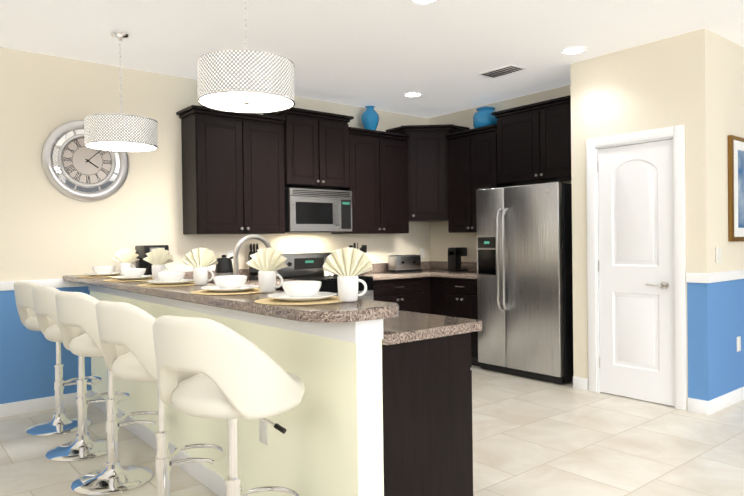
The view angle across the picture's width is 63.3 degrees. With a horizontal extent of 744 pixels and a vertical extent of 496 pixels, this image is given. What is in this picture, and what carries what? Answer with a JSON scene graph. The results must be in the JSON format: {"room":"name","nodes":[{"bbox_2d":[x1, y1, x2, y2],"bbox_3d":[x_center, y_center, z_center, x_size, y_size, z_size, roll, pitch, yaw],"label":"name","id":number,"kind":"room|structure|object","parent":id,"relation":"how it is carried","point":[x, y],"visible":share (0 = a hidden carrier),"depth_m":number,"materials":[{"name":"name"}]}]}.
{"room":"kitchen","nodes":[
{"label":"kitchen","id":0,"kind":"room"},
{"bbox_2d":[0,47,429,380],"bbox_3d":[-2.961,-0.116,4.452,9.600,2.780,0.100,-1,1,-39],"label":"wall","id":1,"kind":"structure","parent":0,"point":[48,230],"depth_m":4.99,"materials":[{"name":"beige paint"}]},
{"bbox_2d":[0,279,88,290],"bbox_3d":[-4.447,0.322,3.159,5.549,0.070,0.020,-1,1,-39],"label":"trim","id":2,"kind":"structure","parent":1,"relation":"attached to","point":[56,283],"depth_m":4.71,"materials":[{"name":"white wood"}]},
{"bbox_2d":[0,391,89,417],"bbox_3d":[-4.434,1.257,3.170,5.550,0.100,0.018,-1,1,-39],"label":"baseboard","id":3,"kind":"structure","parent":1,"relation":"attached to","point":[45,403],"depth_m":4.66,"materials":[{"name":"white wood"}]},
{"bbox_2d":[0,286,91,403],"bbox_3d":[-4.446,0.782,3.170,5.549,0.850,0.004,-1,1,-39],"label":"wainscot","id":4,"kind":"structure","parent":1,"relation":"attached to","point":[27,358],"depth_m":4.63,"materials":[{"name":"blue paint"}]},
{"bbox_2d":[41,120,128,201],"bbox_3d":[-2.308,-0.707,4.894,0.660,0.660,0.042,-1,1,-39],"label":"wall clock","id":5,"kind":"object","parent":1,"relation":"attached to","point":[74,167],"visible":0.85,"depth_m":4.85,"materials":[{"name":"silver metal"}]},
{"bbox_2d":[89,390,249,495],"bbox_3d":[-1.162,1.209,3.540,0.014,0.100,3.540,-1,1,-39],"label":"baseboard","id":6,"kind":"structure","parent":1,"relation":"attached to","point":[209,478],"depth_m":3.41,"materials":[{"name":"white wood"}]},
{"bbox_2d":[227,251,233,262],"bbox_3d":[-1.340,0.082,5.707,0.070,0.115,0.008,-1,1,-39],"label":"electrical outlet plate","id":7,"kind":"object","parent":1,"relation":"attached to","point":[229,254],"visible":0.6,"depth_m":5.70,"materials":[{"name":"white plastic"}]},
{"bbox_2d":[180,111,287,233],"bbox_3d":[-1.264,-0.649,5.562,0.869,1.037,0.330,-1,1,-39],"label":"upper cabinet","id":8,"kind":"object","parent":1,"relation":"attached to","point":[241,172],"depth_m":5.38,"materials":[{"name":"black wood"}]},
{"bbox_2d":[264,111,351,190],"bbox_3d":[-0.631,-0.947,6.067,0.750,0.677,0.349,-1,1,-39],"label":"upper cabinet","id":9,"kind":"object","parent":1,"relation":"attached to","point":[317,148],"depth_m":5.92,"materials":[{"name":"black wood"}]},
{"bbox_2d":[285,188,351,232],"bbox_3d":[-0.592,-0.366,6.040,0.735,0.415,0.439,-1,1,-39],"label":"microwave","id":10,"kind":"object","parent":9,"relation":"attached to","point":[316,211],"visible":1,"depth_m":5.88,"materials":[{"name":"grey metal"}]},
{"bbox_2d":[331,131,408,233],"bbox_3d":[-0.016,-0.676,6.582,0.835,1.037,0.330,-1,1,-39],"label":"upper cabinet","id":11,"kind":"object","parent":1,"relation":"attached to","point":[379,162],"depth_m":6.45,"materials":[{"name":"black wood"}]},
{"bbox_2d":[361,106,378,129],"bbox_3d":[-0.021,-1.393,6.574,0.200,0.290,0.200,-1,1,-39],"label":"vase","id":12,"kind":"object","parent":11,"relation":"on","point":[370,118],"visible":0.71,"depth_m":6.51,"materials":[{"name":"blue ceramic"}]},
{"bbox_2d":[420,248,424,257],"bbox_3d":[0.614,0.060,7.305,0.070,0.115,0.008,-1,1,-39],"label":"electrical outlet plate","id":13,"kind":"object","parent":1,"relation":"attached to","point":[422,251],"visible":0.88,"depth_m":7.30,"materials":[{"name":"white plastic"}]},
{"bbox_2d":[392,125,467,222],"bbox_3d":[0.646,-0.812,6.939,0.646,0.997,0.615,-1,1,-39],"label":"upper cabinet","id":14,"kind":"object","parent":1,"relation":"attached to","point":[427,146],"depth_m":6.70,"materials":[{"name":"black wood"}]},
{"bbox_2d":[0,365,743,495],"bbox_3d":[1.574,1.262,2.023,13.500,0.050,9.600,-1,1,-39],"label":"floor","id":15,"kind":"structure","parent":0,"point":[533,437],"depth_m":3.70,"materials":[{"name":"tile"}]},
{"bbox_2d":[14,281,102,435],"bbox_3d":[-2.194,0.743,4.268,0.567,1.044,0.516,-1,1,-39],"label":"bar stool","id":16,"kind":"object","parent":15,"relation":"on","point":[60,423],"visible":0.48,"depth_m":4.21,"materials":[{"name":"silver metal"}]},
{"bbox_2d":[32,285,131,461],"bbox_3d":[-1.796,0.742,3.782,0.568,1.044,0.516,-1,1,-39],"label":"bar stool","id":17,"kind":"object","parent":15,"relation":"on","point":[83,446],"visible":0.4,"depth_m":3.71,"materials":[{"name":"white leather"}]},
{"bbox_2d":[55,291,157,495],"bbox_3d":[-1.397,0.741,3.292,0.566,1.044,0.517,-1,1,-39],"label":"bar stool","id":18,"kind":"object","parent":15,"relation":"on","point":[77,322],"visible":0.6,"depth_m":3.19,"materials":[{"name":"white leather"}]},
{"bbox_2d":[96,300,226,495],"bbox_3d":[-0.916,0.741,2.705,0.568,1.044,0.516,-1,1,-39],"label":"bar stool","id":19,"kind":"object","parent":15,"relation":"on","point":[125,330],"visible":0.58,"depth_m":2.51,"materials":[{"name":"white leather"}]},
{"bbox_2d":[152,315,304,495],"bbox_3d":[-0.475,0.740,2.160,0.563,1.044,0.520,-1,1,-39],"label":"bar stool","id":20,"kind":"object","parent":15,"relation":"on","point":[209,368],"visible":1,"depth_m":1.95,"materials":[{"name":"white leather"}]},
{"bbox_2d":[90,291,383,495],"bbox_3d":[-1.128,0.755,3.592,0.120,1.005,3.550,-1,1,-39],"label":"wall","id":21,"kind":"structure","parent":15,"relation":"on","point":[329,442],"depth_m":2.45,"materials":[{"name":"beige paint"}]},
{"bbox_2d":[63,275,398,322],"bbox_3d":[-1.155,0.234,3.512,0.395,0.040,3.639,-1,1,-39],"label":"bar","id":22,"kind":"object","parent":21,"relation":"on","point":[358,310],"visible":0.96,"depth_m":2.34,"materials":[{"name":"stone"}]},
{"bbox_2d":[78,248,138,277],"bbox_3d":[-2.015,0.108,4.563,0.387,0.213,0.444,-1,1,-39],"label":"place setting","id":23,"kind":"object","parent":22,"relation":"on","point":[125,257],"visible":0.9,"depth_m":4.53,"materials":[{"name":"white ceramic"}]},
{"bbox_2d":[103,248,172,281],"bbox_3d":[-1.585,0.108,4.034,0.383,0.213,0.448,-1,1,-39],"label":"place setting","id":24,"kind":"object","parent":22,"relation":"on","point":[158,258],"visible":0.88,"depth_m":4.00,"materials":[{"name":"white ceramic"}]},
{"bbox_2d":[137,248,217,286],"bbox_3d":[-1.155,0.107,3.516,0.393,0.213,0.435,-1,1,-39],"label":"place setting","id":25,"kind":"object","parent":22,"relation":"on","point":[200,260],"visible":1,"depth_m":3.47,"materials":[{"name":"white ceramic"}]},
{"bbox_2d":[190,248,287,294],"bbox_3d":[-0.668,0.106,2.911,0.381,0.213,0.449,-1,1,-39],"label":"place setting","id":26,"kind":"object","parent":22,"relation":"on","point":[267,263],"visible":1,"depth_m":2.87,"materials":[{"name":"white ceramic"}]},
{"bbox_2d":[254,247,372,304],"bbox_3d":[-0.262,0.106,2.422,0.391,0.213,0.438,-1,1,-39],"label":"place setting","id":27,"kind":"object","parent":22,"relation":"on","point":[348,265],"visible":1,"depth_m":2.38,"materials":[{"name":"white ceramic"}]},
{"bbox_2d":[88,285,383,342],"bbox_3d":[-1.135,0.298,3.579,0.132,0.090,3.561,-1,1,-39],"label":"trim","id":28,"kind":"structure","parent":21,"relation":"attached to","point":[362,331],"depth_m":2.54,"materials":[{"name":"white wood"}]},
{"bbox_2d":[259,419,267,444],"bbox_3d":[-0.487,0.820,2.708,0.008,0.115,0.070,-1,1,-39],"label":"outlet","id":29,"kind":"object","parent":21,"relation":"attached to","point":[263,432],"visible":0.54,"depth_m":2.70,"materials":[{"name":"white plastic"}]},
{"bbox_2d":[276,252,372,299],"bbox_3d":[-0.452,0.629,5.953,0.764,1.153,0.691,-1,1,-39],"label":"range","id":30,"kind":"object","parent":15,"relation":"on","point":[306,266],"visible":0.25,"depth_m":6.03,"materials":[{"name":"silver metal"}]},
{"bbox_2d":[324,271,332,275],"bbox_3d":[-0.444,0.236,6.186,0.108,0.095,0.048,-1,1,-39],"label":"shakers","id":31,"kind":"object","parent":30,"relation":"on","point":[326,273],"visible":0.5,"depth_m":6.16,"materials":[{"name":"white ceramic"}]},
{"bbox_2d":[373,277,427,313],"bbox_3d":[0.089,0.765,6.485,0.735,0.896,0.610,-1,1,-39],"label":"base cabinet","id":32,"kind":"object","parent":15,"relation":"on","point":[410,294],"depth_m":6.31,"materials":[{"name":"black wood"}]},
{"bbox_2d":[382,332,472,495],"bbox_3d":[-0.034,0.804,2.755,0.509,0.896,0.868,-1,1,-39],"label":"base cabinet","id":33,"kind":"object","parent":15,"relation":"on","point":[427,419],"visible":0.19,"depth_m":2.38,"materials":[{"name":"black wood"}]},
{"bbox_2d":[382,310,481,344],"bbox_3d":[-0.860,0.337,3.792,0.560,0.040,3.579,-1,1,-39],"label":"countertop","id":34,"kind":"structure","parent":33,"relation":"on","point":[405,326],"depth_m":2.47,"materials":[{"name":"stone"}]},
{"bbox_2d":[135,245,168,274],"bbox_3d":[-1.827,0.147,5.015,0.200,0.340,0.243,-1,1,-39],"label":"coffee maker","id":35,"kind":"object","parent":34,"relation":"on","point":[142,251],"visible":0.29,"depth_m":4.94,"materials":[{"name":"black plastic"}]},
{"bbox_2d":[233,234,271,274],"bbox_3d":[-0.687,0.117,3.539,0.272,0.398,0.107,-1,1,-39],"label":"faucet","id":36,"kind":"object","parent":34,"relation":"on","point":[239,245],"visible":0.5,"depth_m":3.50,"materials":[{"name":"silver metal"}]},
{"bbox_2d":[428,277,430,313],"bbox_3d":[0.618,0.754,6.918,0.767,0.896,0.610,-1,1,-39],"label":"base cabinet","id":37,"kind":"object","parent":15,"relation":"on","point":[429,308],"depth_m":6.56,"materials":[{"name":"black wood"}]},
{"bbox_2d":[183,261,476,287],"bbox_3d":[-0.295,0.260,5.724,3.674,0.140,1.304,-1,1,-39],"label":"countertop","id":38,"kind":"structure","parent":37,"relation":"on","point":[379,271],"depth_m":6.40,"materials":[{"name":"stone"}]},
{"bbox_2d":[214,255,233,282],"bbox_3d":[-1.299,0.183,5.359,0.242,0.247,0.176,-1,1,-39],"label":"kettle","id":39,"kind":"object","parent":38,"relation":"on","point":[224,266],"visible":0.52,"depth_m":5.29,"materials":[{"name":"black plastic"}]},
{"bbox_2d":[248,244,258,280],"bbox_3d":[-1.104,0.129,5.699,0.110,0.343,0.189,-1,1,-19],"label":"knife block","id":40,"kind":"object","parent":38,"relation":"on","point":[253,273],"visible":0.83,"depth_m":5.67,"materials":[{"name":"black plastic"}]},
{"bbox_2d":[349,243,366,274],"bbox_3d":[-0.146,0.113,6.379,0.185,0.336,0.190,-1,1,-39],"label":"utensil crock","id":41,"kind":"object","parent":38,"relation":"on","point":[363,249],"visible":0.17,"depth_m":6.35,"materials":[{"name":"black plastic"}]},
{"bbox_2d":[387,255,421,272],"bbox_3d":[0.369,0.174,6.769,0.350,0.192,0.187,-1,1,-27],"label":"toaster","id":42,"kind":"object","parent":38,"relation":"on","point":[403,263],"visible":1,"depth_m":6.69,"materials":[{"name":"silver metal"}]},
{"bbox_2d":[448,247,467,271],"bbox_3d":[0.948,0.128,6.679,0.203,0.270,0.120,-1,1,-39],"label":"pod coffee maker","id":43,"kind":"object","parent":38,"relation":"on","point":[455,254],"visible":1,"depth_m":6.61,"materials":[{"name":"black plastic"}]},
{"bbox_2d":[430,277,480,366],"bbox_3d":[1.072,0.752,6.463,0.639,0.895,0.710,-1,1,-39],"label":"base cabinet","id":44,"kind":"object","parent":15,"relation":"on","point":[454,297],"visible":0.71,"depth_m":6.23,"materials":[{"name":"black wood"}]},
{"bbox_2d":[476,181,573,383],"bbox_3d":[1.544,0.298,5.774,0.707,1.780,0.935,-1,1,-39],"label":"refrigerator","id":45,"kind":"object","parent":15,"relation":"on","point":[524,279],"visible":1,"depth_m":5.50,"materials":[{"name":"grey metal"}]},
{"bbox_2d":[0,0,743,117],"bbox_3d":[1.536,-1.568,1.995,13.500,0.050,9.600,-1,1,-39],"label":"ceiling","id":46,"kind":"structure","parent":0,"point":[386,55],"depth_m":4.40,"materials":[{"name":"white paint"}]},
{"bbox_2d":[83,31,157,151],"bbox_3d":[-1.782,-1.116,4.280,0.486,0.808,0.486,-1,1,-39],"label":"pendant lamp","id":47,"kind":"object","parent":46,"relation":"hanging from","point":[117,132],"visible":1,"depth_m":4.12,"materials":[{"name":"white fabric"}]},
{"bbox_2d":[196,0,294,113],"bbox_3d":[-0.640,-1.127,3.057,0.486,0.794,0.486,-1,1,-39],"label":"pendant lamp","id":48,"kind":"object","parent":46,"relation":"hanging from","point":[245,80],"visible":1,"depth_m":2.88,"materials":[{"name":"white fabric"}]},
{"bbox_2d":[403,92,422,96],"bbox_3d":[0.419,-1.565,6.158,0.200,0.006,0.200,-1,1,-39],"label":"recessed light","id":49,"kind":"object","parent":46,"relation":"in","point":[413,94],"visible":0.98,"depth_m":6.14,"materials":[{"name":"white"}]},
{"bbox_2d":[409,0,438,4],"bbox_3d":[0.323,-1.540,3.716,0.200,0.006,0.200,-1,1,-39],"label":"recessed light","id":50,"kind":"object","parent":46,"relation":"in","point":[422,2],"visible":1,"depth_m":3.77,"materials":[{"name":"white"}]},
{"bbox_2d":[479,64,525,77],"bbox_3d":[1.155,-1.566,5.352,0.200,0.009,0.360,-1,1,-39],"label":"ceiling vent","id":51,"kind":"object","parent":46,"relation":"in","point":[502,71],"visible":0.98,"depth_m":5.34,"materials":[{"name":"white metal"}]},
{"bbox_2d":[561,46,586,54],"bbox_3d":[1.603,-1.568,4.788,0.200,0.006,0.200,-1,1,-39],"label":"recessed light","id":52,"kind":"object","parent":46,"relation":"in","point":[573,50],"visible":1,"depth_m":4.78,"materials":[{"name":"white"}]},
{"bbox_2d":[428,85,571,261],"bbox_3d":[1.491,-0.197,6.510,0.100,2.780,2.350,-1,1,-39],"label":"wall","id":53,"kind":"structure","parent":0,"point":[442,239],"depth_m":6.94,"materials":[{"name":"beige paint"}]},
{"bbox_2d":[448,127,499,232],"bbox_3d":[1.181,-0.692,6.535,0.329,1.037,0.690,-1,1,-39],"label":"upper cabinet","id":54,"kind":"object","parent":53,"relation":"attached to","point":[472,156],"depth_m":6.46,"materials":[{"name":"black wood"}]},
{"bbox_2d":[473,106,497,127],"bbox_3d":[1.219,-1.389,6.463,0.270,0.250,0.270,-1,1,-39],"label":"jar","id":55,"kind":"object","parent":54,"relation":"on","point":[482,116],"visible":0.71,"depth_m":6.36,"materials":[{"name":"blue ceramic"}]},
{"bbox_2d":[496,99,571,186],"bbox_3d":[1.726,-0.994,5.861,0.329,0.681,1.035,-1,1,-39],"label":"upper cabinet","id":56,"kind":"object","parent":53,"relation":"attached to","point":[533,146],"depth_m":5.81,"materials":[{"name":"black wood"}]},
{"bbox_2d":[570,28,712,410],"bbox_3d":[2.339,-0.193,4.984,0.720,2.780,1.086,-1,1,-39],"label":"wall","id":57,"kind":"structure","parent":0,"point":[664,83],"depth_m":4.64,"materials":[{"name":"beige paint"}]},
{"bbox_2d":[597,139,674,406],"bbox_3d":[2.063,0.190,4.762,0.094,2.011,0.621,-1,1,-39],"label":"pantry door","id":58,"kind":"structure","parent":57,"relation":"in","point":[636,264],"depth_m":4.75,"materials":[{"name":"white wood"}]},
{"bbox_2d":[586,125,686,410],"bbox_3d":[2.102,0.147,4.787,0.128,2.110,0.790,-1,1,-39],"label":"door frame","id":59,"kind":"structure","parent":57,"relation":"attached to","point":[674,133],"depth_m":4.60,"materials":[{"name":"white wood"}]},
{"bbox_2d":[711,31,743,272],"bbox_3d":[4.203,-0.227,5.871,4.510,2.780,0.100,-1,1,-39],"label":"wall","id":60,"kind":"structure","parent":0,"point":[727,56],"depth_m":4.54,"materials":[{"name":"beige paint"}]},
{"bbox_2d":[716,247,720,262],"bbox_3d":[2.556,0.052,4.449,0.080,0.115,0.008,-1,1,-39],"label":"switch plate","id":61,"kind":"object","parent":60,"relation":"attached to","point":[718,254],"visible":0.98,"depth_m":4.44,"materials":[{"name":"white plastic"}]},
{"bbox_2d":[702,386,743,414],"bbox_3d":[4.183,1.114,5.794,4.584,0.100,0.036,-1,1,-39],"label":"baseboard","id":62,"kind":"structure","parent":60,"relation":"attached to","point":[712,406],"depth_m":4.48,"materials":[{"name":"white wood"}]},
{"bbox_2d":[703,270,743,282],"bbox_3d":[4.175,0.179,5.773,4.590,0.070,0.025,-1,1,-39],"label":"trim","id":63,"kind":"structure","parent":60,"relation":"attached to","point":[737,274],"depth_m":4.47,"materials":[{"name":"white wood"}]},
{"bbox_2d":[704,279,743,400],"bbox_3d":[4.184,0.639,5.787,4.574,0.850,0.004,-1,1,-39],"label":"wainscot","id":64,"kind":"structure","parent":60,"relation":"attached to","point":[715,319],"depth_m":4.51,"materials":[{"name":"blue paint"}]},
{"bbox_2d":[728,135,743,241],"bbox_3d":[3.033,-0.458,4.827,0.835,0.805,0.035,-1,1,-39],"label":"picture frame","id":65,"kind":"object","parent":60,"relation":"attached to","point":[735,188],"visible":1,"depth_m":4.59,"materials":[{"name":"gold metal"}]},
{"bbox_2d":[736,336,740,351],"bbox_3d":[2.852,0.746,4.690,0.070,0.115,0.008,-1,1,-39],"label":"electrical outlet plate","id":66,"kind":"object","parent":60,"relation":"attached to","point":[738,338],"visible":0.96,"depth_m":4.68,"materials":[{"name":"white plastic"}]}
]}

